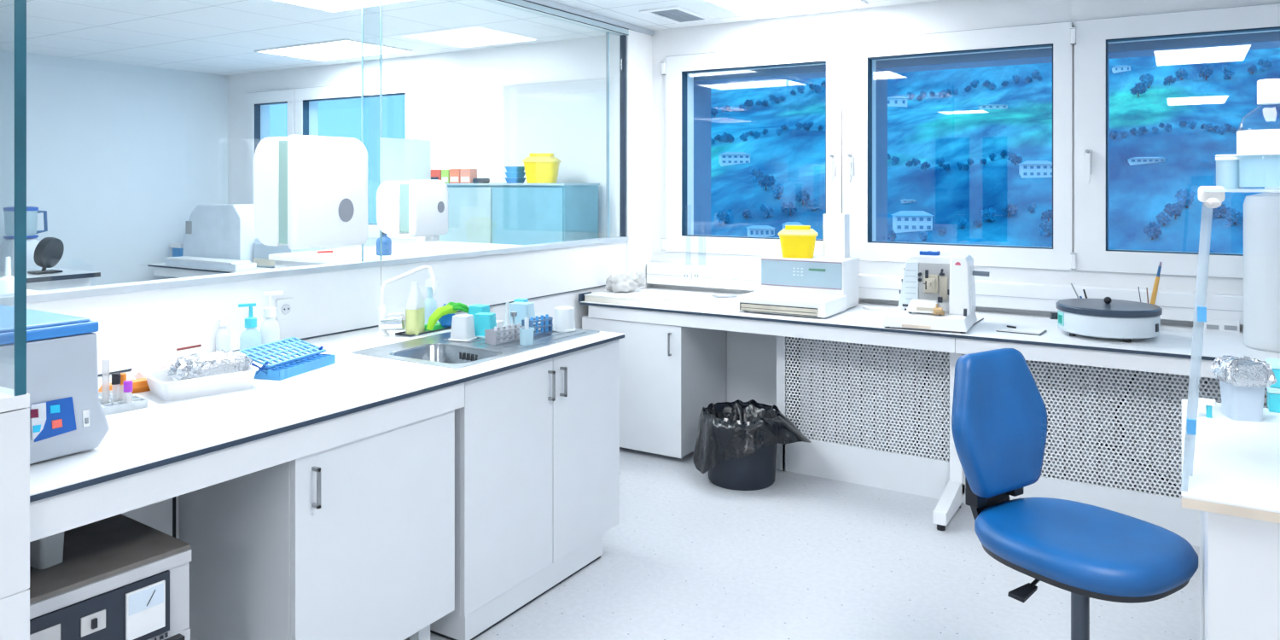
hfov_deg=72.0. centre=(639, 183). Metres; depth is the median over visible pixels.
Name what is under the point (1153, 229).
tree
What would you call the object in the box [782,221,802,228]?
house
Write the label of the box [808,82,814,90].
tree
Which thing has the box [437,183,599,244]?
storage cabinet
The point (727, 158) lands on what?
house
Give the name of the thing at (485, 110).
wall
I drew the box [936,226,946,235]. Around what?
tree
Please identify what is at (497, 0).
trim
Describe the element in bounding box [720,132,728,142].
tree
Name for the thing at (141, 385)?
packet
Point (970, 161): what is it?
tree
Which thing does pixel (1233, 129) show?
tree
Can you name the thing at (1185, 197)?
tree
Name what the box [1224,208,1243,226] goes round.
tree
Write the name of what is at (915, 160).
tree
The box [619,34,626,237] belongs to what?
trim
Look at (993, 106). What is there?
house
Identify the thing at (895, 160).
tree
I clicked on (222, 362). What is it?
aluminum foil
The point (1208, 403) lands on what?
holder
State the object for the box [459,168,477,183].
box
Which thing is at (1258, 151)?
bottle
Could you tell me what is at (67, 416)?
centrifuge
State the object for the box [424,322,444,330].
sponge
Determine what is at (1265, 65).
tree
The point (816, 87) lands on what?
tree
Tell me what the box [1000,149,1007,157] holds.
tree
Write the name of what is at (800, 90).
tree
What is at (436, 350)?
sink
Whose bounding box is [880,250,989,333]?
microtome
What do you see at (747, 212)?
tree
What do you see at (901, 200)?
house
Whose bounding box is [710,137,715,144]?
tree
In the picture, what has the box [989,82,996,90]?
tree
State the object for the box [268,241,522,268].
countertop
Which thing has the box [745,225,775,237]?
house
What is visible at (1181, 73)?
tree
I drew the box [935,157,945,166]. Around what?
tree
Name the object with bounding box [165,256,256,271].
scanner
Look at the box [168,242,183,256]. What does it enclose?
cup
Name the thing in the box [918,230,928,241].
tree
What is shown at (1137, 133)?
tree
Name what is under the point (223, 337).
bottle
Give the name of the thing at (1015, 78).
tree
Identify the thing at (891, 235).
tree
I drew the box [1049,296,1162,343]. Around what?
instrument
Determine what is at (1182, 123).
tree
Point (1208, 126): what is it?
tree
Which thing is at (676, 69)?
window
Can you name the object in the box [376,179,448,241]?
machine
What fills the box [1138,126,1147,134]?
tree
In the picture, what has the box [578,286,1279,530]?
desk
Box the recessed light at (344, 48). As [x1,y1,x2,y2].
[253,38,413,61]
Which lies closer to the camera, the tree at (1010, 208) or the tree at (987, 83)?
the tree at (1010, 208)
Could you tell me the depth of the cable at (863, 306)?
4.76 m
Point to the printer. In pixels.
(262, 252)
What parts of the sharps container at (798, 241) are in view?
lid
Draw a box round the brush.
[1149,261,1161,304]
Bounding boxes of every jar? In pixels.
[4,210,37,236]
[1215,154,1240,188]
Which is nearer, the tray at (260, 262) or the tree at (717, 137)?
the tray at (260, 262)
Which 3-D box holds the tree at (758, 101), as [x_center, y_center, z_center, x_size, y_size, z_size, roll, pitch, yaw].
[24.563,-16.517,182.629,1.239,1.614,1.199,0,0,38]
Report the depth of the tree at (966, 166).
96.78 m
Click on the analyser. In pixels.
(227, 231)
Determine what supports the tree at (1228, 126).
on the hillside
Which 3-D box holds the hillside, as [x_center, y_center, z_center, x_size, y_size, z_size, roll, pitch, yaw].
[72.601,-50.984,225.373,517.500,124.467,400.000,0,0,32]
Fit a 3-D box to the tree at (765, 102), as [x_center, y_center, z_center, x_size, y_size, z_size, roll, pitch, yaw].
[25.763,-16.325,181.533,1.396,1.940,1.494,0,0,-28]
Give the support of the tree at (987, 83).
on the hillside
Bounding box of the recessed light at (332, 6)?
[270,0,417,12]
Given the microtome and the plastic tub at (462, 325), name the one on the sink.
the plastic tub at (462, 325)
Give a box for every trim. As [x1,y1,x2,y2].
[0,236,628,305]
[0,386,29,412]
[98,285,605,376]
[483,0,628,35]
[497,0,628,34]
[525,0,653,35]
[605,32,607,238]
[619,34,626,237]
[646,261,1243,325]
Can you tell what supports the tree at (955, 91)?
on the hillside
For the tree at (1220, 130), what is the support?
on the hillside
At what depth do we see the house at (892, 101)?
160.51 m
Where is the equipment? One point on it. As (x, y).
(119, 577)
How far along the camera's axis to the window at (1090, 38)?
4.44 m
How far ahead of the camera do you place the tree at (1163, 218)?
70.81 m
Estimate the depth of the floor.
3.39 m
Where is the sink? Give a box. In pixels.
[352,320,599,368]
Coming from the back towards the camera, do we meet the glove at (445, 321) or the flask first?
the glove at (445, 321)
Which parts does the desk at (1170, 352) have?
edge strip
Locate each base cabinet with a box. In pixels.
[179,409,454,639]
[430,339,619,639]
[581,314,726,458]
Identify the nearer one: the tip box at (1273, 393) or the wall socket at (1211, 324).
the tip box at (1273, 393)
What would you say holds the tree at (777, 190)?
on the hillside
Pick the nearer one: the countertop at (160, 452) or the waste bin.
the countertop at (160, 452)
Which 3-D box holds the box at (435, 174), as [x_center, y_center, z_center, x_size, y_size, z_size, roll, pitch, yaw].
[-1.471,-0.049,6.375,0.129,0.097,0.072,0,0,32]
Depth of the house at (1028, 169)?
91.08 m
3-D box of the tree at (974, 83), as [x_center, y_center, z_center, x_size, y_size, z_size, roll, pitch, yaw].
[63.688,-18.705,167.686,1.705,2.295,1.762,0,0,-37]
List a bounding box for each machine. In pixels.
[253,134,367,249]
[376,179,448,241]
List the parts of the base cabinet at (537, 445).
door, handle, handle, door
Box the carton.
[823,213,849,258]
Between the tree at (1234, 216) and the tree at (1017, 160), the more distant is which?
the tree at (1017, 160)
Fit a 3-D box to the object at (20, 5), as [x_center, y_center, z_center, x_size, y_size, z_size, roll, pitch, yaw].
[-1.668,-0.295,2.020,1.022,1.435,0.020,0,0,32]
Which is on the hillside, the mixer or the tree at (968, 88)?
the tree at (968, 88)
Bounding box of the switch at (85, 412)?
[82,409,89,427]
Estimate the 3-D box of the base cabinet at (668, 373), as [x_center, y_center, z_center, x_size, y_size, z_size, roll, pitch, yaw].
[0.088,1.155,5.208,0.663,0.750,0.616,0,0,32]
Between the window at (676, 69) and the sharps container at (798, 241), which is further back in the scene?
the window at (676, 69)
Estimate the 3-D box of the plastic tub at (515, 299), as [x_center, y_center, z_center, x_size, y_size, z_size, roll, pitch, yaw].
[-0.529,0.571,3.912,0.063,0.110,0.057,0,0,20]
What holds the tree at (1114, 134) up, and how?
on the hillside
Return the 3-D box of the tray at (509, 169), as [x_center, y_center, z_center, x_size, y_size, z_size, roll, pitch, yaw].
[-0.852,-0.095,6.019,0.125,0.038,0.110,0,0,32]
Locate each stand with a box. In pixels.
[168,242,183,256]
[1183,186,1225,488]
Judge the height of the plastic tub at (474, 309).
0.100 m
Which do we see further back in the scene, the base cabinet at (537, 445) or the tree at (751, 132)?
the tree at (751, 132)
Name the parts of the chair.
bracket arm, backrest, bracket arm, lever, seat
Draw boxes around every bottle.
[0,256,14,294]
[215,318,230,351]
[238,302,261,360]
[260,290,282,356]
[376,232,391,255]
[405,281,424,335]
[424,278,440,324]
[1236,78,1279,189]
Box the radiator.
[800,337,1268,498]
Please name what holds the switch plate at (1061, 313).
attached to the instrument at (1106, 317)
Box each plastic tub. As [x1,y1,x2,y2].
[448,314,477,341]
[468,303,489,322]
[474,312,496,337]
[509,301,535,326]
[514,298,528,302]
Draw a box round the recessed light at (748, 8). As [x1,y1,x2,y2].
[701,0,868,17]
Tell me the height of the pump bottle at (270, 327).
0.231 m
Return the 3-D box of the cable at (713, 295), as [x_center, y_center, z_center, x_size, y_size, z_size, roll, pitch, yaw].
[0.602,0.679,5.237,0.376,0.016,0.099,0,0,19]
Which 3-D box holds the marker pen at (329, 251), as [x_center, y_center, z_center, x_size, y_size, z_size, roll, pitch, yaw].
[-1.622,0.354,4.536,0.081,0.012,0.012,0,0,-43]
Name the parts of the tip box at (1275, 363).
box lid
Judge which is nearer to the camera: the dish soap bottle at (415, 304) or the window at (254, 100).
the dish soap bottle at (415, 304)
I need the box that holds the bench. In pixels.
[1181,398,1279,639]
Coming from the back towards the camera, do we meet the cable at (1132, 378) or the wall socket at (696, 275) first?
the wall socket at (696, 275)
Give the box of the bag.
[692,399,811,473]
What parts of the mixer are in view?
jar lid, jar handle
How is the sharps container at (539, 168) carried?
on the storage cabinet at (493, 213)
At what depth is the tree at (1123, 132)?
102.27 m
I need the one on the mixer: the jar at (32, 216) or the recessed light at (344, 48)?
the jar at (32, 216)
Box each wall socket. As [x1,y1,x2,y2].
[275,297,294,319]
[681,270,691,280]
[692,270,701,280]
[1204,319,1221,331]
[1221,320,1239,331]
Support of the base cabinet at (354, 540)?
on the floor
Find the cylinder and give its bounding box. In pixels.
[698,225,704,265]
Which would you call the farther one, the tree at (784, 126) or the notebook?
the tree at (784, 126)
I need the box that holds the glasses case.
[472,178,489,183]
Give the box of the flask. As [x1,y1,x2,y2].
[502,301,511,335]
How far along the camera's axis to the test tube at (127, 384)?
2.43 m
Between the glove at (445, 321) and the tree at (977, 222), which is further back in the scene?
the tree at (977, 222)
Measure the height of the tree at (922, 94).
1.906 m
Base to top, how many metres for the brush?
0.210 m
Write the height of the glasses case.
0.035 m
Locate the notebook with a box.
[995,325,1047,335]
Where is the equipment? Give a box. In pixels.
[29,513,191,639]
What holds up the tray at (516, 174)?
on the tray at (509, 180)
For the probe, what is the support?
in the cup
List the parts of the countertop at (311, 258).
shelf frame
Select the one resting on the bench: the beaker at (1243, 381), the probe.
the beaker at (1243, 381)
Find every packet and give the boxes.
[98,378,150,393]
[129,356,178,378]
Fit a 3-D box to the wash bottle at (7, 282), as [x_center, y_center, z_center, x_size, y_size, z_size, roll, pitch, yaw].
[-2.656,0.395,3.698,0.090,0.170,0.090,0,0,32]
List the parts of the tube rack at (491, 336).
plate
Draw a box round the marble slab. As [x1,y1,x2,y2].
[584,289,674,306]
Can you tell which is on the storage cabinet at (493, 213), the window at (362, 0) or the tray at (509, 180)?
the tray at (509, 180)
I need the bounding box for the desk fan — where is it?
[27,237,63,273]
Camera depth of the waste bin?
4.39 m
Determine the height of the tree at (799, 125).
1.668 m
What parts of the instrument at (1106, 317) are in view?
thermostat knob, lid knob, lid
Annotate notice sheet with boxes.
[379,137,430,183]
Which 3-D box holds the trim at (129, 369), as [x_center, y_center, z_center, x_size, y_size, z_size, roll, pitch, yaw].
[-1.091,0.626,3.968,0.008,0.008,3.817,0,0,32]
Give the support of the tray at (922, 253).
on the microtome
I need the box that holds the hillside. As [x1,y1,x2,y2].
[710,47,1279,253]
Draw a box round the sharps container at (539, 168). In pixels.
[522,153,561,183]
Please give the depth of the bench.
1.76 m
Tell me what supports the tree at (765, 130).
on the hillside
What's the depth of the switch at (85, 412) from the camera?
2.05 m
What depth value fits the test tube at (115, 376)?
2.45 m
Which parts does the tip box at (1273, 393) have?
box lid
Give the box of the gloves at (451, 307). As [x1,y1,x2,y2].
[426,302,468,330]
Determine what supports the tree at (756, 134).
on the hillside
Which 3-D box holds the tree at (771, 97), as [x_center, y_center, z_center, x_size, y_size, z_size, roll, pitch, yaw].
[28.005,-17.963,186.471,1.413,1.829,1.201,0,0,-11]
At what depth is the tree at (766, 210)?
88.66 m
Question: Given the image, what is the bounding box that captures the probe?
[1070,283,1079,298]
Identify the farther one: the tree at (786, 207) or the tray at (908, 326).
the tree at (786, 207)
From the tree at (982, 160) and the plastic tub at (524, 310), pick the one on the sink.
the plastic tub at (524, 310)
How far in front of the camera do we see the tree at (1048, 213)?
76.84 m
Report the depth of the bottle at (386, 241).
4.37 m
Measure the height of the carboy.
0.680 m
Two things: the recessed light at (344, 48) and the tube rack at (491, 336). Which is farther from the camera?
the recessed light at (344, 48)
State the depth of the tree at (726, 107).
176.78 m
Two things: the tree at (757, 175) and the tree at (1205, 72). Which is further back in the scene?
the tree at (1205, 72)
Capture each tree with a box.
[710,107,718,116]
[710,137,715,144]
[714,134,722,141]
[715,209,730,225]
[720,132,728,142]
[725,105,730,110]
[726,133,734,141]
[738,104,744,110]
[739,131,749,141]
[741,208,750,218]
[744,98,753,108]
[747,130,754,136]
[750,168,763,182]
[753,131,760,139]
[755,99,761,104]
[757,174,776,190]
[759,203,774,218]
[761,98,768,106]
[762,128,767,135]
[768,93,775,100]
[770,182,784,199]
[773,97,780,104]
[775,128,781,135]
[779,94,785,101]
[780,124,788,131]
[780,201,797,215]
[794,189,810,205]
[795,122,802,129]
[797,85,804,93]
[802,122,811,131]
[807,197,819,210]
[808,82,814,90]
[813,83,821,93]
[817,124,823,130]
[887,229,896,241]
[890,155,900,164]
[905,160,913,166]
[907,91,915,99]
[911,157,920,166]
[916,94,922,100]
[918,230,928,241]
[919,90,926,98]
[920,161,930,169]
[929,91,935,96]
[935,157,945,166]
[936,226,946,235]
[937,88,948,97]
[942,163,950,170]
[952,88,958,94]
[956,162,964,169]
[957,217,967,228]
[963,163,969,170]
[964,85,971,91]
[966,157,974,165]
[969,79,979,87]
[972,217,982,226]
[979,158,986,165]
[980,207,996,221]
[982,80,990,87]
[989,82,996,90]
[989,152,995,161]
[1000,80,1008,86]
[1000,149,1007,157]
[1001,203,1018,216]
[1006,151,1017,160]
[1011,156,1022,165]
[1012,74,1020,82]
[1024,75,1032,82]
[1026,203,1036,213]
[1030,69,1040,78]
[1039,219,1052,236]
[1041,208,1052,221]
[1109,130,1118,139]
[1119,129,1129,138]
[1129,81,1148,97]
[1129,127,1136,134]
[1134,129,1141,136]
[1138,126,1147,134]
[1139,72,1154,87]
[1141,220,1161,239]
[1152,126,1158,133]
[1155,210,1172,226]
[1158,122,1164,127]
[1163,74,1176,85]
[1163,122,1172,132]
[1163,202,1181,219]
[1175,67,1188,81]
[1175,188,1196,208]
[1179,120,1186,127]
[1186,120,1197,128]
[1198,65,1213,80]
[1204,122,1213,131]
[1210,125,1218,131]
[1210,201,1231,217]
[1215,126,1227,134]
[1220,64,1235,79]
[1222,122,1232,131]
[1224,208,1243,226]
[1230,126,1238,133]
[1246,64,1256,74]
[1257,58,1272,71]
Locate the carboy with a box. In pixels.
[1243,186,1279,353]
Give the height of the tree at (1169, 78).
2.167 m
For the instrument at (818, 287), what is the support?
on the desk at (1170, 352)
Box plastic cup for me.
[553,306,575,331]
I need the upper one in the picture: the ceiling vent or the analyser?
the ceiling vent
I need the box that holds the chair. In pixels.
[951,348,1198,639]
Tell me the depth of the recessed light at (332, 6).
4.93 m
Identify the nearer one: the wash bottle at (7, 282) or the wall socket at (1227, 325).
the wash bottle at (7, 282)
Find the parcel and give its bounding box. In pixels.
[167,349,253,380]
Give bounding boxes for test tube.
[102,359,109,404]
[111,372,120,401]
[119,372,126,401]
[123,379,132,403]
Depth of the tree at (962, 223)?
76.92 m
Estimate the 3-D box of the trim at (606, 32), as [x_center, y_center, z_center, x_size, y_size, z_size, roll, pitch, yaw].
[-0.203,-0.299,5.473,0.009,1.278,0.010,0,0,32]
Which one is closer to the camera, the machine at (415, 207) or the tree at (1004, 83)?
the machine at (415, 207)
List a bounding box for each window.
[2,0,382,296]
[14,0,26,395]
[246,88,294,203]
[294,78,416,239]
[361,0,609,261]
[661,40,842,255]
[842,21,1072,270]
[1070,2,1279,278]
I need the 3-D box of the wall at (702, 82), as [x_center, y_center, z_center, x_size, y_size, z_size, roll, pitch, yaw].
[1.928,-0.270,5.054,3.912,1.600,0.270,0,0,32]
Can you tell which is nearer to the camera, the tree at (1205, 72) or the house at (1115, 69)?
the tree at (1205, 72)
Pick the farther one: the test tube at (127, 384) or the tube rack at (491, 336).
the tube rack at (491, 336)
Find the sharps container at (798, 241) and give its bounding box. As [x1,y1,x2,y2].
[778,225,817,258]
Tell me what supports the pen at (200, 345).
on the packet at (165, 363)
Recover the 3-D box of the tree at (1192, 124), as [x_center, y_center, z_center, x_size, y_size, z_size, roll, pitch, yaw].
[64.648,-6.724,103.096,1.104,1.438,1.068,0,0,21]
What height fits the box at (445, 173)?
0.096 m
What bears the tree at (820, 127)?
on the hillside
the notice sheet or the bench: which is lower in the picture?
the bench
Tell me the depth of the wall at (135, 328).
3.92 m
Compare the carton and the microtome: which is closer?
the microtome
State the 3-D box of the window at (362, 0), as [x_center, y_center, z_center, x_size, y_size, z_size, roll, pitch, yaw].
[-0.700,-0.299,4.642,0.010,1.278,1.930,0,0,32]
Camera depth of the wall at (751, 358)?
5.19 m
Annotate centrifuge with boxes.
[0,304,109,464]
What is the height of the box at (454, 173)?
0.101 m
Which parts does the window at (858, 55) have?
handle, glass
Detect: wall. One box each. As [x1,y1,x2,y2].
[0,49,227,285]
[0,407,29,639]
[7,29,652,377]
[227,0,1279,488]
[693,31,1279,249]
[726,331,776,406]
[776,335,1267,546]
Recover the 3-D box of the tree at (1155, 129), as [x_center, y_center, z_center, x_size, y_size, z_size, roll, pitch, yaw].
[60.261,-6.161,102.969,0.774,1.042,0.800,0,0,27]
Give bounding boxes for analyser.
[182,203,257,262]
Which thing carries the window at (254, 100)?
in the wall at (485, 110)
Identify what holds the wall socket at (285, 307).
attached to the wall at (135, 328)
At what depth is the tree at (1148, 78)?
137.66 m
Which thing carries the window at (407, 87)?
in the wall at (485, 110)
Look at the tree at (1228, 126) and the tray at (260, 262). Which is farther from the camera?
the tree at (1228, 126)
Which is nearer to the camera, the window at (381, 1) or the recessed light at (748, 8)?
the window at (381, 1)
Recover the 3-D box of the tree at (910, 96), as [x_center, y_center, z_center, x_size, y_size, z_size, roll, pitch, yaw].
[52.261,-16.681,169.904,1.688,2.272,1.745,0,0,17]
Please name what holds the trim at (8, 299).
on the wall at (135, 328)
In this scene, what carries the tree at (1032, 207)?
on the hillside
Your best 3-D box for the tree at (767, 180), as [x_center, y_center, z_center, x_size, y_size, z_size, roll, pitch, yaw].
[13.987,0.167,96.866,1.964,2.262,1.700,0,0,-8]
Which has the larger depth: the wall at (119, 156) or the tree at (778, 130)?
the tree at (778, 130)
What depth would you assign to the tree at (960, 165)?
97.80 m
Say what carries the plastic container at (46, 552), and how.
on the equipment
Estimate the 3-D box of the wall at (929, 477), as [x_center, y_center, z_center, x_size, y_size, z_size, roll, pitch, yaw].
[2.357,1.154,3.922,3.595,0.752,0.368,0,0,32]
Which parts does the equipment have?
knob plate, control panel, door handle, oven door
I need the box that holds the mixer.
[0,206,47,272]
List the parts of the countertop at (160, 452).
panel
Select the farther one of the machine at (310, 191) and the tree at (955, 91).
the tree at (955, 91)
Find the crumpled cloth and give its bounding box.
[605,268,646,292]
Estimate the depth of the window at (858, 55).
4.83 m
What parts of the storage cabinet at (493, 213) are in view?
door, door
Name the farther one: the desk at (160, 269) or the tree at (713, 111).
the tree at (713, 111)
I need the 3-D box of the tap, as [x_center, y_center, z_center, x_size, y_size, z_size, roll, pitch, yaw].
[-0.977,0.488,3.660,0.122,0.284,0.235,0,0,42]
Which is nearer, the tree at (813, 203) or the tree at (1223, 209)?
the tree at (1223, 209)
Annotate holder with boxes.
[1192,396,1215,418]
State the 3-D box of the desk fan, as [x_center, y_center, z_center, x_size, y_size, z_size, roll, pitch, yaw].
[-4.136,0.503,6.160,0.163,0.253,0.213,0,0,32]
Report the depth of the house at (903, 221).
77.54 m
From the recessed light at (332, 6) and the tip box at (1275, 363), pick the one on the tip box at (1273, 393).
the tip box at (1275, 363)
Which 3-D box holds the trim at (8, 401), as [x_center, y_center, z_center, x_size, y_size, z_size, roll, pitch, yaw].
[-1.705,0.435,1.966,1.035,0.026,0.162,0,0,32]
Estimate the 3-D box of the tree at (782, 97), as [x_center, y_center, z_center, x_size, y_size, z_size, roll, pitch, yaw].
[30.079,-17.708,185.399,1.374,1.849,1.420,0,0,2]
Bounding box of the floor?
[404,447,1200,639]
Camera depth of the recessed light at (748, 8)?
4.98 m
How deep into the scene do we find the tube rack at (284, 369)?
2.94 m
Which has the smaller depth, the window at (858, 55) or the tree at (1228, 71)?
the window at (858, 55)
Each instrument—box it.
[737,254,858,318]
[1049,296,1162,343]
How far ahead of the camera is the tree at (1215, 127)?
99.90 m
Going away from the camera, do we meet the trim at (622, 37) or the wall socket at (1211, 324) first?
the wall socket at (1211, 324)
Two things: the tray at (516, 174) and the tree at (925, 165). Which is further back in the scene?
the tree at (925, 165)
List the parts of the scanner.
lid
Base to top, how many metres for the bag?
0.302 m
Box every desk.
[147,262,274,277]
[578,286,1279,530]
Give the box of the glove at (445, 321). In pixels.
[437,303,454,327]
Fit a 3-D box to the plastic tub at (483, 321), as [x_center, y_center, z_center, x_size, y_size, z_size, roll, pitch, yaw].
[-0.632,0.580,3.600,0.097,0.092,0.078,0,0,17]
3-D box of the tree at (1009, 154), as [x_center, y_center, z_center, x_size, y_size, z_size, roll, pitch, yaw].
[42.463,-2.966,100.484,1.045,1.353,0.888,0,0,7]
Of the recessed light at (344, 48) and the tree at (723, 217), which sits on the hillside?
the tree at (723, 217)
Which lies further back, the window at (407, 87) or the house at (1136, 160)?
the house at (1136, 160)
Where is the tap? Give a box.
[376,265,436,337]
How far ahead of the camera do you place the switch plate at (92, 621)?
1.93 m
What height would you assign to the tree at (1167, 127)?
1.328 m
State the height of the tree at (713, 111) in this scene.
2.258 m
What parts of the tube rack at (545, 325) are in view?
plate, plate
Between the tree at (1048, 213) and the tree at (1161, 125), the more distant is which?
the tree at (1161, 125)
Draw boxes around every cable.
[711,294,738,297]
[861,305,893,311]
[916,350,930,452]
[1097,371,1181,490]
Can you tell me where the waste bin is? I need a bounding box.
[704,403,779,490]
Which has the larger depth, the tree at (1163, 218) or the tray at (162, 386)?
the tree at (1163, 218)
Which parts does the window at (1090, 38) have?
handle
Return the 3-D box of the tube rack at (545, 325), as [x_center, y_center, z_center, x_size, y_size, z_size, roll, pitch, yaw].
[-0.426,0.587,3.649,0.064,0.077,0.120,0,0,37]
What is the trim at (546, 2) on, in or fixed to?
attached to the wall at (135, 328)
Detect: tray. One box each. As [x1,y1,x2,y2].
[141,365,258,401]
[253,258,274,266]
[503,166,524,172]
[503,177,526,183]
[505,171,525,177]
[901,324,930,329]
[919,250,940,255]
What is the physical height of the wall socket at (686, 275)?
0.064 m
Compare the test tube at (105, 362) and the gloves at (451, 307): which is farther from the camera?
the gloves at (451, 307)
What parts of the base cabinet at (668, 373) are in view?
door, handle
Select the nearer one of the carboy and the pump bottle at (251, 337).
the pump bottle at (251, 337)
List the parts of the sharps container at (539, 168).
lid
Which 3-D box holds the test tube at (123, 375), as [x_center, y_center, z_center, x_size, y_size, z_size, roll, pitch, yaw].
[-1.464,0.581,2.488,0.022,0.085,0.022,0,0,32]
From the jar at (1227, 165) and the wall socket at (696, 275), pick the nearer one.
the jar at (1227, 165)
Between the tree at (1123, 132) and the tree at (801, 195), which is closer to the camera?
the tree at (801, 195)
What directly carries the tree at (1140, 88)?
on the hillside
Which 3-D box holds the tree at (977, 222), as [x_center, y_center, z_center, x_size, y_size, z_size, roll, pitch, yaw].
[29.487,3.563,77.006,0.894,1.160,0.835,0,0,10]
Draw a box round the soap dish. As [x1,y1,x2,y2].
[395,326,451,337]
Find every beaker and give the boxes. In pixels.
[518,317,534,345]
[1210,354,1277,421]
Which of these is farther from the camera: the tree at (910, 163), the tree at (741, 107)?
the tree at (741, 107)
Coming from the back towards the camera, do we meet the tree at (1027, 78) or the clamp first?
the tree at (1027, 78)
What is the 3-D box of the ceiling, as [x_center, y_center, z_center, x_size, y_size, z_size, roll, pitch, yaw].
[-2.121,-1.053,1.657,10.150,0.080,9.800,0,0,32]
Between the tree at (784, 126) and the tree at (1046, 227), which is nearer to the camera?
the tree at (1046, 227)
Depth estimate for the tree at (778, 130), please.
131.82 m
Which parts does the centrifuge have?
lid, lid, control panel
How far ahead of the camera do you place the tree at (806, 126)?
135.09 m
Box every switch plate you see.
[80,609,105,637]
[1058,310,1064,325]
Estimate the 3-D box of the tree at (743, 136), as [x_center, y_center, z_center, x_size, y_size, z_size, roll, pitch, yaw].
[15.717,-6.799,132.627,1.467,1.975,1.517,0,0,4]
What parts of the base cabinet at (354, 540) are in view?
handle, door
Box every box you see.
[430,169,441,180]
[441,169,449,183]
[449,168,460,183]
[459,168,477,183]
[1265,357,1279,388]
[1265,386,1279,413]
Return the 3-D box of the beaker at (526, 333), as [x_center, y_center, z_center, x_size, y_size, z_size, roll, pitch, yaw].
[-0.440,0.574,3.417,0.058,0.104,0.058,0,0,32]
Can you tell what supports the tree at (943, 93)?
on the hillside
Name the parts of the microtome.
scale panel, holder knob, blade, lock knob, crank handle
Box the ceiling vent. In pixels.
[639,5,715,23]
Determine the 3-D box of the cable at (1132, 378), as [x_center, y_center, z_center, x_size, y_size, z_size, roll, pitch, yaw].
[2.206,1.062,3.844,0.375,0.547,0.012,0,0,32]
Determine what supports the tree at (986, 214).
on the hillside
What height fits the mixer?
0.460 m
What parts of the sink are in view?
bowl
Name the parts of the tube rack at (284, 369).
hinge arm, hinge arm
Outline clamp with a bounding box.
[510,311,517,324]
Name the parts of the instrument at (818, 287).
drawer, panel trim, display panel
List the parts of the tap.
lever, spout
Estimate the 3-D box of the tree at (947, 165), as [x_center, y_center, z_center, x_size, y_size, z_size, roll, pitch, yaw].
[34.169,-1.644,98.033,0.923,1.063,0.799,0,0,-41]
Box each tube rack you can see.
[98,389,147,415]
[236,337,335,380]
[484,322,523,344]
[521,314,552,336]
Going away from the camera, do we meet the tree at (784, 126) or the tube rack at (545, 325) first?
the tube rack at (545, 325)
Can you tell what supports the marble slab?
on the desk at (1170, 352)
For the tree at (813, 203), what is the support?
on the hillside
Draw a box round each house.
[718,151,750,166]
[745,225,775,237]
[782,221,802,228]
[887,96,907,106]
[890,210,933,232]
[900,199,915,203]
[977,104,1007,109]
[1018,160,1052,178]
[1111,65,1131,73]
[1127,157,1165,165]
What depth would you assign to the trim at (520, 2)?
5.00 m
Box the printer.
[253,238,321,267]
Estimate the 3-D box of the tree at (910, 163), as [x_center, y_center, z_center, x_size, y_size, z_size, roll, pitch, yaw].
[32.104,-2.177,104.926,0.955,1.100,0.827,0,0,9]
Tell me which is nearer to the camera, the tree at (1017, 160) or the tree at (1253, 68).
the tree at (1017, 160)
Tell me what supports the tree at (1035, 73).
on the hillside
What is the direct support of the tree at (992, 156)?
on the hillside
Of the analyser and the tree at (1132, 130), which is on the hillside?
the tree at (1132, 130)
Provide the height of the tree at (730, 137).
1.905 m
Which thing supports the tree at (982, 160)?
on the hillside
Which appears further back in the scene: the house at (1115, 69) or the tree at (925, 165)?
the house at (1115, 69)
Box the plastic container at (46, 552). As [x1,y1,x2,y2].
[29,531,63,569]
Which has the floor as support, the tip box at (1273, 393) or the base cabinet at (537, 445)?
the base cabinet at (537, 445)
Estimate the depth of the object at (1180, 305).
4.59 m
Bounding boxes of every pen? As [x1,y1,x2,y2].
[176,343,201,350]
[316,250,333,253]
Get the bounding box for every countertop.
[0,267,100,290]
[29,320,624,541]
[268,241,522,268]
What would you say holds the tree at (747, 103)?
on the hillside
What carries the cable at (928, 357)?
hanging from the desk at (1170, 352)
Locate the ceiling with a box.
[0,0,940,75]
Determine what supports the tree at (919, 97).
on the hillside
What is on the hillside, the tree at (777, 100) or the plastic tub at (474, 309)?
the tree at (777, 100)

